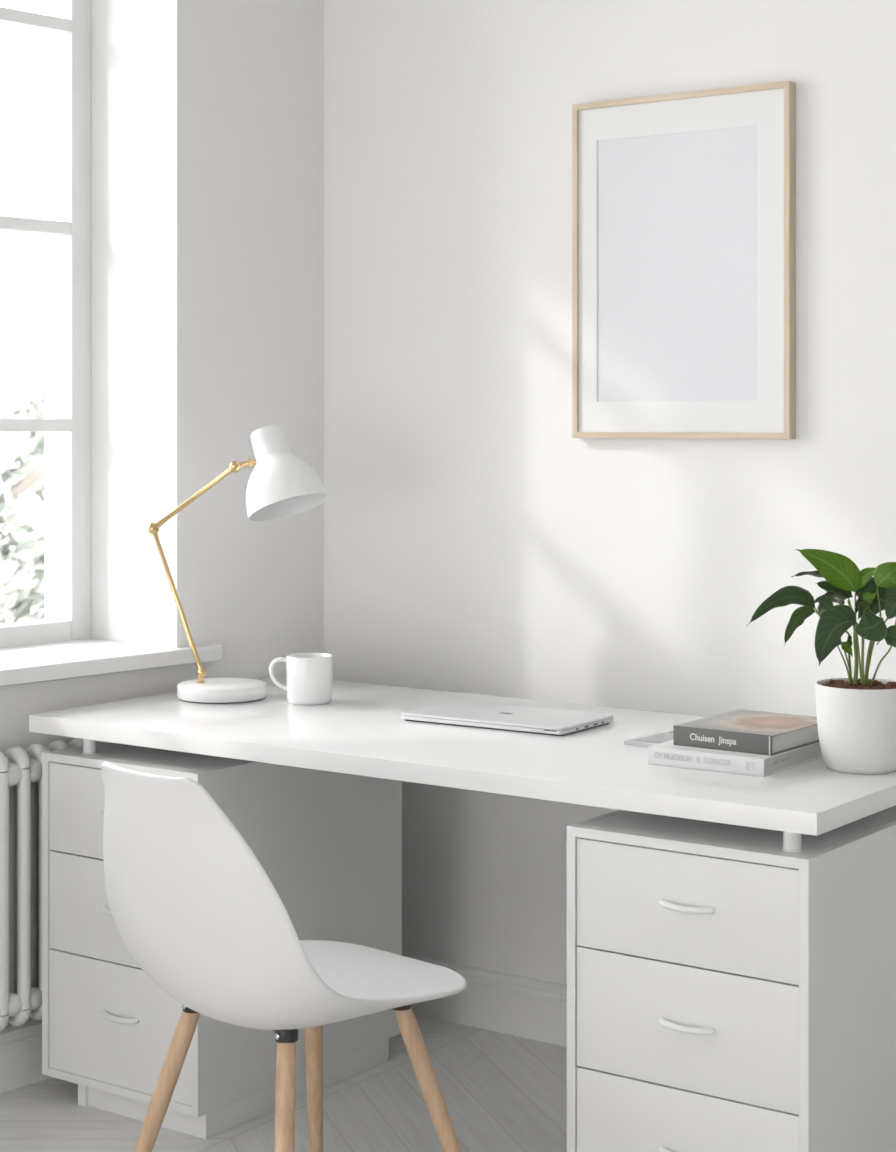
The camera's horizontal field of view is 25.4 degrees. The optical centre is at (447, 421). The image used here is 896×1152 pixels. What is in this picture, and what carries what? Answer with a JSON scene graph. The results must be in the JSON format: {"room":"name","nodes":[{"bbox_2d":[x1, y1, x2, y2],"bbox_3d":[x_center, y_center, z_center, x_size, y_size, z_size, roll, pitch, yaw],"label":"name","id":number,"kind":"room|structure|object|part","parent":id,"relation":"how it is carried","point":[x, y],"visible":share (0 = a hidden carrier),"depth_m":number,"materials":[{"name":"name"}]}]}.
{"room":"home office","nodes":[
{"label":"home office","id":0,"kind":"room"},
{"bbox_2d":[0,0,323,1023],"bbox_3d":[-2.359,-0.040,2.620,0.460,2.970,5.750,0,0,41],"label":"wall","id":1,"kind":"structure","parent":0,"point":[207,116],"depth_m":4.42,"materials":[{"name":"white paint"}]},
{"bbox_2d":[0,1018,52,1092],"bbox_3d":[-2.129,1.262,2.518,0.020,0.126,5.600,0,0,41],"label":"baseboard","id":2,"kind":"structure","parent":1,"relation":"attached to","point":[20,1046],"depth_m":3.96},
{"bbox_2d":[0,738,82,1030],"bbox_3d":[-1.076,0.915,3.671,0.080,0.550,1.021,0,0,41],"label":"radiator","id":3,"kind":"object","parent":1,"relation":"attached to","point":[19,766],"visible":0.41,"depth_m":3.90,"materials":[{"name":"metal"}]},
{"bbox_2d":[0,0,222,685],"bbox_3d":[-1.150,-0.338,3.888,0.386,1.714,1.561,0,0,41],"label":"window","id":4,"kind":"structure","parent":1,"relation":"in","point":[61,647],"depth_m":4.45,"materials":[{"name":"white paint"}]},
{"bbox_3d":[-1.271,-0.343,3.994,0.064,1.705,1.351,0,0,41],"label":"frame","id":5,"kind":"part","parent":4,"relation":"part of","materials":[{"name":"white paint"}]},
{"bbox_3d":[-1.149,0.503,3.888,0.384,0.032,1.561,0,0,41],"label":"sill","id":6,"kind":"part","parent":4,"relation":"part of","materials":[{"name":"white paint"}]},
{"bbox_2d":[0,1014,566,1151],"bbox_3d":[-0.052,1.385,0.953,6.200,0.120,5.685,0,0,36],"label":"floor","id":7,"kind":"structure","parent":0,"point":[502,1092],"depth_m":3.83,"materials":[{"name":"grey wood"}]},
{"bbox_2d":[42,741,401,1138],"bbox_3d":[-0.451,0.986,4.022,0.414,0.678,0.639,0,0,36],"label":"base cabinet","id":8,"kind":"object","parent":7,"relation":"on","point":[329,844],"visible":0.5,"depth_m":3.85,"materials":[{"name":"white paint"}]},
{"bbox_3d":[-0.619,0.751,3.790,0.379,0.171,0.023,0,0,36],"label":"drawer","id":9,"kind":"part","parent":8,"relation":"part of","materials":[{"name":"white paint"}]},
{"bbox_3d":[-0.619,0.934,3.790,0.379,0.190,0.023,0,0,36],"label":"drawer","id":10,"kind":"part","parent":8,"relation":"part of","materials":[{"name":"white paint"}]},
{"bbox_3d":[-0.626,0.930,3.770,0.098,0.012,0.026,0,0,36],"label":"handle","id":11,"kind":"part","parent":8,"relation":"part of","materials":[{"name":"white metal"}]},
{"bbox_3d":[-0.626,1.129,3.770,0.098,0.012,0.026,0,0,36],"label":"handle","id":12,"kind":"part","parent":8,"relation":"part of","materials":[{"name":"white metal"}]},
{"bbox_3d":[-0.619,1.146,3.790,0.379,0.230,0.023,0,0,36],"label":"drawer","id":13,"kind":"part","parent":8,"relation":"part of","materials":[{"name":"white paint"}]},
{"bbox_2d":[29,675,895,851],"bbox_3d":[0.082,0.611,3.722,1.682,0.072,0.760,0,0,36],"label":"desktop","id":14,"kind":"object","parent":8,"relation":"on","point":[362,731],"visible":0.88,"depth_m":3.50,"materials":[{"name":"white paint"}]},
{"bbox_3d":[-0.699,0.627,3.889,0.030,0.039,0.030,0,0,36],"label":"post","id":15,"kind":"part","parent":14,"relation":"part of","materials":[{"name":"white paint"}]},
{"bbox_2d":[147,425,327,703],"bbox_3d":[-0.436,0.291,4.135,0.380,0.569,0.189,0,0,20],"label":"desk lamp","id":16,"kind":"object","parent":14,"relation":"on","point":[281,484],"visible":1,"depth_m":4.10,"materials":[{"name":"white metal"}]},
{"bbox_3d":[-0.563,0.373,4.146,0.109,0.294,0.012,0,0,0],"label":"arm","id":17,"kind":"part","parent":16,"relation":"part of","materials":[{"name":"gold metal"}]},
{"bbox_3d":[-0.529,0.158,4.146,0.168,0.131,0.012,0,0,0],"label":"arm","id":18,"kind":"part","parent":16,"relation":"part of","materials":[{"name":"gold metal"}]},
{"bbox_3d":[-0.515,0.533,4.146,0.017,0.022,0.017,0,0,0],"label":"stem","id":19,"kind":"part","parent":16,"relation":"part of","materials":[{"name":"gold metal"}]},
{"bbox_3d":[-0.428,0.090,4.146,0.030,0.018,0.012,0,0,0],"label":"shade arm","id":20,"kind":"part","parent":16,"relation":"part of","materials":[{"name":"gold metal"}]},
{"bbox_3d":[-0.333,0.107,4.108,0.168,0.202,0.169,0,0,0],"label":"lamp shade","id":21,"kind":"part","parent":16,"relation":"part of","materials":[{"name":"white metal"}]},
{"bbox_2d":[269,653,332,704],"bbox_3d":[-0.294,0.527,4.074,0.119,0.096,0.096,0,0,-33],"label":"mug","id":22,"kind":"object","parent":14,"relation":"on","point":[309,676],"visible":1,"depth_m":4.04,"materials":[{"name":"white ceramic"}]},
{"bbox_3d":[-0.346,0.517,4.080,0.040,0.069,0.013,0,0,0],"label":"handle","id":23,"kind":"part","parent":22,"relation":"part of","materials":[{"name":"white ceramic"}]},
{"bbox_2d":[401,700,613,735],"bbox_3d":[0.113,0.567,3.817,0.362,0.016,0.205,0,0,33],"label":"laptop","id":24,"kind":"object","parent":14,"relation":"on","point":[545,721],"visible":1,"depth_m":3.78,"materials":[{"name":"metal"}]},
{"bbox_2d":[624,729,672,746],"bbox_3d":[0.420,0.572,3.597,0.112,0.007,0.205,0,0,37],"label":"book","id":25,"kind":"object","parent":14,"relation":"on","point":[649,740],"visible":0.3,"depth_m":3.56,"materials":[{"name":"white paper"}]},
{"bbox_2d":[648,740,822,776],"bbox_3d":[0.498,0.560,3.390,0.213,0.030,0.263,0,0,35],"label":"book","id":26,"kind":"object","parent":14,"relation":"on","point":[666,753],"visible":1,"depth_m":3.29,"materials":[{"name":"grey paper"}]},
{"bbox_2d":[673,709,818,755],"bbox_3d":[0.525,0.529,3.399,0.185,0.032,0.237,0,0,37],"label":"book","id":27,"kind":"object","parent":26,"relation":"on","point":[745,731],"visible":0.99,"depth_m":3.34,"materials":[{"name":"paper"}]},
{"bbox_3d":[0.520,0.627,3.009,0.030,0.039,0.030,0,0,36],"label":"post","id":28,"kind":"part","parent":14,"relation":"part of","materials":[{"name":"white paint"}]},
{"bbox_2d":[747,549,895,774],"bbox_3d":[0.654,0.392,3.326,0.327,0.366,0.206,0,0,0],"label":"potted plant","id":29,"kind":"object","parent":14,"relation":"on","point":[856,717],"visible":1,"depth_m":3.27,"materials":[{"name":"green plant"}]},
{"bbox_3d":[0.640,0.373,3.305,0.066,0.131,0.014,0,0,0],"label":"stem","id":30,"kind":"part","parent":29,"relation":"part of","materials":[{"name":"green plant"}]},
{"bbox_3d":[0.657,0.403,3.300,0.026,0.070,0.004,0,0,0],"label":"stem","id":31,"kind":"part","parent":29,"relation":"part of","materials":[{"name":"green plant"}]},
{"bbox_3d":[0.659,0.401,3.300,0.030,0.074,0.008,0,0,-31],"label":"stem","id":32,"kind":"part","parent":29,"relation":"part of","materials":[{"name":"green plant"}]},
{"bbox_3d":[0.672,0.368,3.304,0.016,0.143,0.014,0,0,0],"label":"stem","id":33,"kind":"part","parent":29,"relation":"part of","materials":[{"name":"green plant"}]},
{"bbox_3d":[0.680,0.360,3.334,0.020,0.156,0.052,0,0,0],"label":"stem","id":34,"kind":"part","parent":29,"relation":"part of","materials":[{"name":"green plant"}]},
{"bbox_3d":[0.675,0.361,3.300,0.009,0.156,0.006,0,0,0],"label":"stem","id":35,"kind":"part","parent":29,"relation":"part of","materials":[{"name":"green plant"}]},
{"bbox_3d":[0.674,0.352,3.290,0.004,0.045,0.023,0,0,6],"label":"stem","id":36,"kind":"part","parent":29,"relation":"part of","materials":[{"name":"green plant"}]},
{"bbox_3d":[0.687,0.504,3.300,0.153,0.141,0.153,0,0,0],"label":"pot","id":37,"kind":"part","parent":29,"relation":"part of","materials":[{"name":"white ceramic"}]},
{"bbox_3d":[0.680,0.384,3.284,0.019,0.108,0.005,0,0,-42],"label":"stem","id":38,"kind":"part","parent":29,"relation":"part of","materials":[{"name":"green plant"}]},
{"bbox_3d":[0.701,0.380,3.288,0.030,0.118,0.038,0,0,0],"label":"stem","id":39,"kind":"part","parent":29,"relation":"part of","materials":[{"name":"green plant"}]},
{"bbox_3d":[0.704,0.356,3.300,0.030,0.167,0.007,0,0,0],"label":"stem","id":40,"kind":"part","parent":29,"relation":"part of","materials":[{"name":"green plant"}]},
{"bbox_3d":[0.725,0.359,3.295,0.065,0.155,0.033,0,0,0],"label":"stem","id":41,"kind":"part","parent":29,"relation":"part of","materials":[{"name":"green plant"}]},
{"bbox_3d":[0.731,0.363,3.290,0.066,0.147,0.024,0,0,0],"label":"stem","id":42,"kind":"part","parent":29,"relation":"part of","materials":[{"name":"green plant"}]},
{"bbox_2d":[101,762,466,1151],"bbox_3d":[-0.260,0.917,3.109,0.468,0.814,0.555,0,0,44],"label":"shell chair","id":43,"kind":"object","parent":7,"relation":"on","point":[192,903],"visible":1,"depth_m":2.93,"materials":[{"name":"white plastic"}]},
{"bbox_3d":[-0.469,1.120,3.135,0.162,0.409,0.030,0,0,-1],"label":"leg","id":44,"kind":"part","parent":43,"relation":"part of","materials":[{"name":"brown wood"}]},
{"bbox_3d":[-0.395,0.917,3.130,0.052,0.020,0.035,0,0,44],"label":"leg mount","id":45,"kind":"part","parent":43,"relation":"part of","materials":[{"name":"black plastic"}]},
{"bbox_3d":[-0.248,0.917,2.989,0.052,0.020,0.035,0,0,44],"label":"leg mount","id":46,"kind":"part","parent":43,"relation":"part of","materials":[{"name":"black plastic"}]},
{"bbox_3d":[-0.241,1.120,2.916,0.030,0.409,0.162,0,0,-1],"label":"leg","id":47,"kind":"part","parent":43,"relation":"part of","materials":[{"name":"brown wood"}]},
{"bbox_3d":[-0.225,1.120,3.364,0.030,0.408,0.162,0,0,-1],"label":"leg","id":48,"kind":"part","parent":43,"relation":"part of","materials":[{"name":"brown wood"}]},
{"bbox_3d":[-0.081,0.916,3.159,0.052,0.024,0.035,0,0,44],"label":"leg mount","id":49,"kind":"part","parent":43,"relation":"part of","materials":[{"name":"black plastic"}]},
{"bbox_3d":[-0.007,1.120,3.154,0.162,0.408,0.030,0,0,-1],"label":"leg","id":50,"kind":"part","parent":43,"relation":"part of","materials":[{"name":"brown wood"}]},
{"bbox_2d":[567,805,895,1151],"bbox_3d":[0.538,0.986,3.309,0.423,0.678,0.639,0,0,36],"label":"base cabinet","id":51,"kind":"object","parent":7,"relation":"on","point":[729,989],"visible":0.97,"depth_m":3.07,"materials":[{"name":"white paint"}]},
{"bbox_3d":[0.364,1.129,3.057,0.098,0.012,0.026,0,0,36],"label":"handle","id":52,"kind":"part","parent":51,"relation":"part of","materials":[{"name":"white metal"}]},
{"bbox_3d":[0.364,0.930,3.057,0.098,0.012,0.026,0,0,36],"label":"handle","id":53,"kind":"part","parent":51,"relation":"part of","materials":[{"name":"white metal"}]},
{"bbox_3d":[0.364,0.746,3.057,0.098,0.012,0.026,0,0,36],"label":"handle","id":54,"kind":"part","parent":51,"relation":"part of","materials":[{"name":"white metal"}]},
{"bbox_3d":[0.370,0.751,3.076,0.388,0.171,0.023,0,0,36],"label":"drawer","id":55,"kind":"part","parent":51,"relation":"part of","materials":[{"name":"white paint"}]},
{"bbox_3d":[0.370,0.934,3.076,0.388,0.190,0.023,0,0,36],"label":"drawer","id":56,"kind":"part","parent":51,"relation":"part of","materials":[{"name":"white paint"}]},
{"bbox_3d":[0.370,1.146,3.076,0.388,0.230,0.023,0,0,36],"label":"drawer","id":57,"kind":"part","parent":51,"relation":"part of","materials":[{"name":"white paint"}]},
{"bbox_2d":[324,0,895,984],"bbox_3d":[1.846,-0.040,3.243,5.800,2.970,0.250,0,0,36],"label":"wall","id":58,"kind":"structure","parent":0,"point":[473,544],"depth_m":4.29,"materials":[{"name":"white paint"}]},
{"bbox_2d":[402,953,566,1046],"bbox_3d":[1.912,1.262,3.029,5.441,0.126,0.020,0,0,36],"label":"baseboard","id":59,"kind":"structure","parent":58,"relation":"attached to","point":[520,1006],"depth_m":4.31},
{"bbox_2d":[572,81,794,438],"bbox_3d":[0.473,-0.318,4.061,0.503,0.703,0.027,0,0,36],"label":"picture frame","id":60,"kind":"object","parent":58,"relation":"attached to","point":[683,204],"visible":1,"depth_m":4.05,"materials":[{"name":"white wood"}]},
{"bbox_2d":[597,126,757,400],"bbox_3d":[0.472,-0.318,4.059,0.478,0.678,0.002,0,0,36],"label":"print","id":61,"kind":"object","parent":60,"relation":"on","point":[677,206],"depth_m":4.06,"materials":[{"name":"paper"}]},
{"bbox_3d":[0.473,-0.663,4.061,0.503,0.012,0.027,0,0,36],"label":"frame rail","id":62,"kind":"part","parent":60,"relation":"part of","materials":[{"name":"brown wood"}]},
{"bbox_3d":[0.473,0.027,4.061,0.503,0.012,0.027,0,0,36],"label":"frame rail","id":63,"kind":"part","parent":60,"relation":"part of","materials":[{"name":"brown wood"}]},
{"label":"outside","id":64,"kind":"structure","parent":0,"visible":0},
{"bbox_2d":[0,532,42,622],"bbox_3d":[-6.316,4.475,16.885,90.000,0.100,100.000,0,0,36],"label":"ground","id":65,"kind":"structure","parent":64,"point":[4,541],"depth_m":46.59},
{"bbox_2d":[0,352,44,623],"bbox_3d":[-2.907,1.997,11.910,2.630,4.865,2.336,0,0,36],"label":"leafy tree","id":66,"kind":"object","parent":65,"relation":"on","point":[19,594],"visible":0.38,"depth_m":11.94,"materials":[{"name":"green plant"}]}
]}

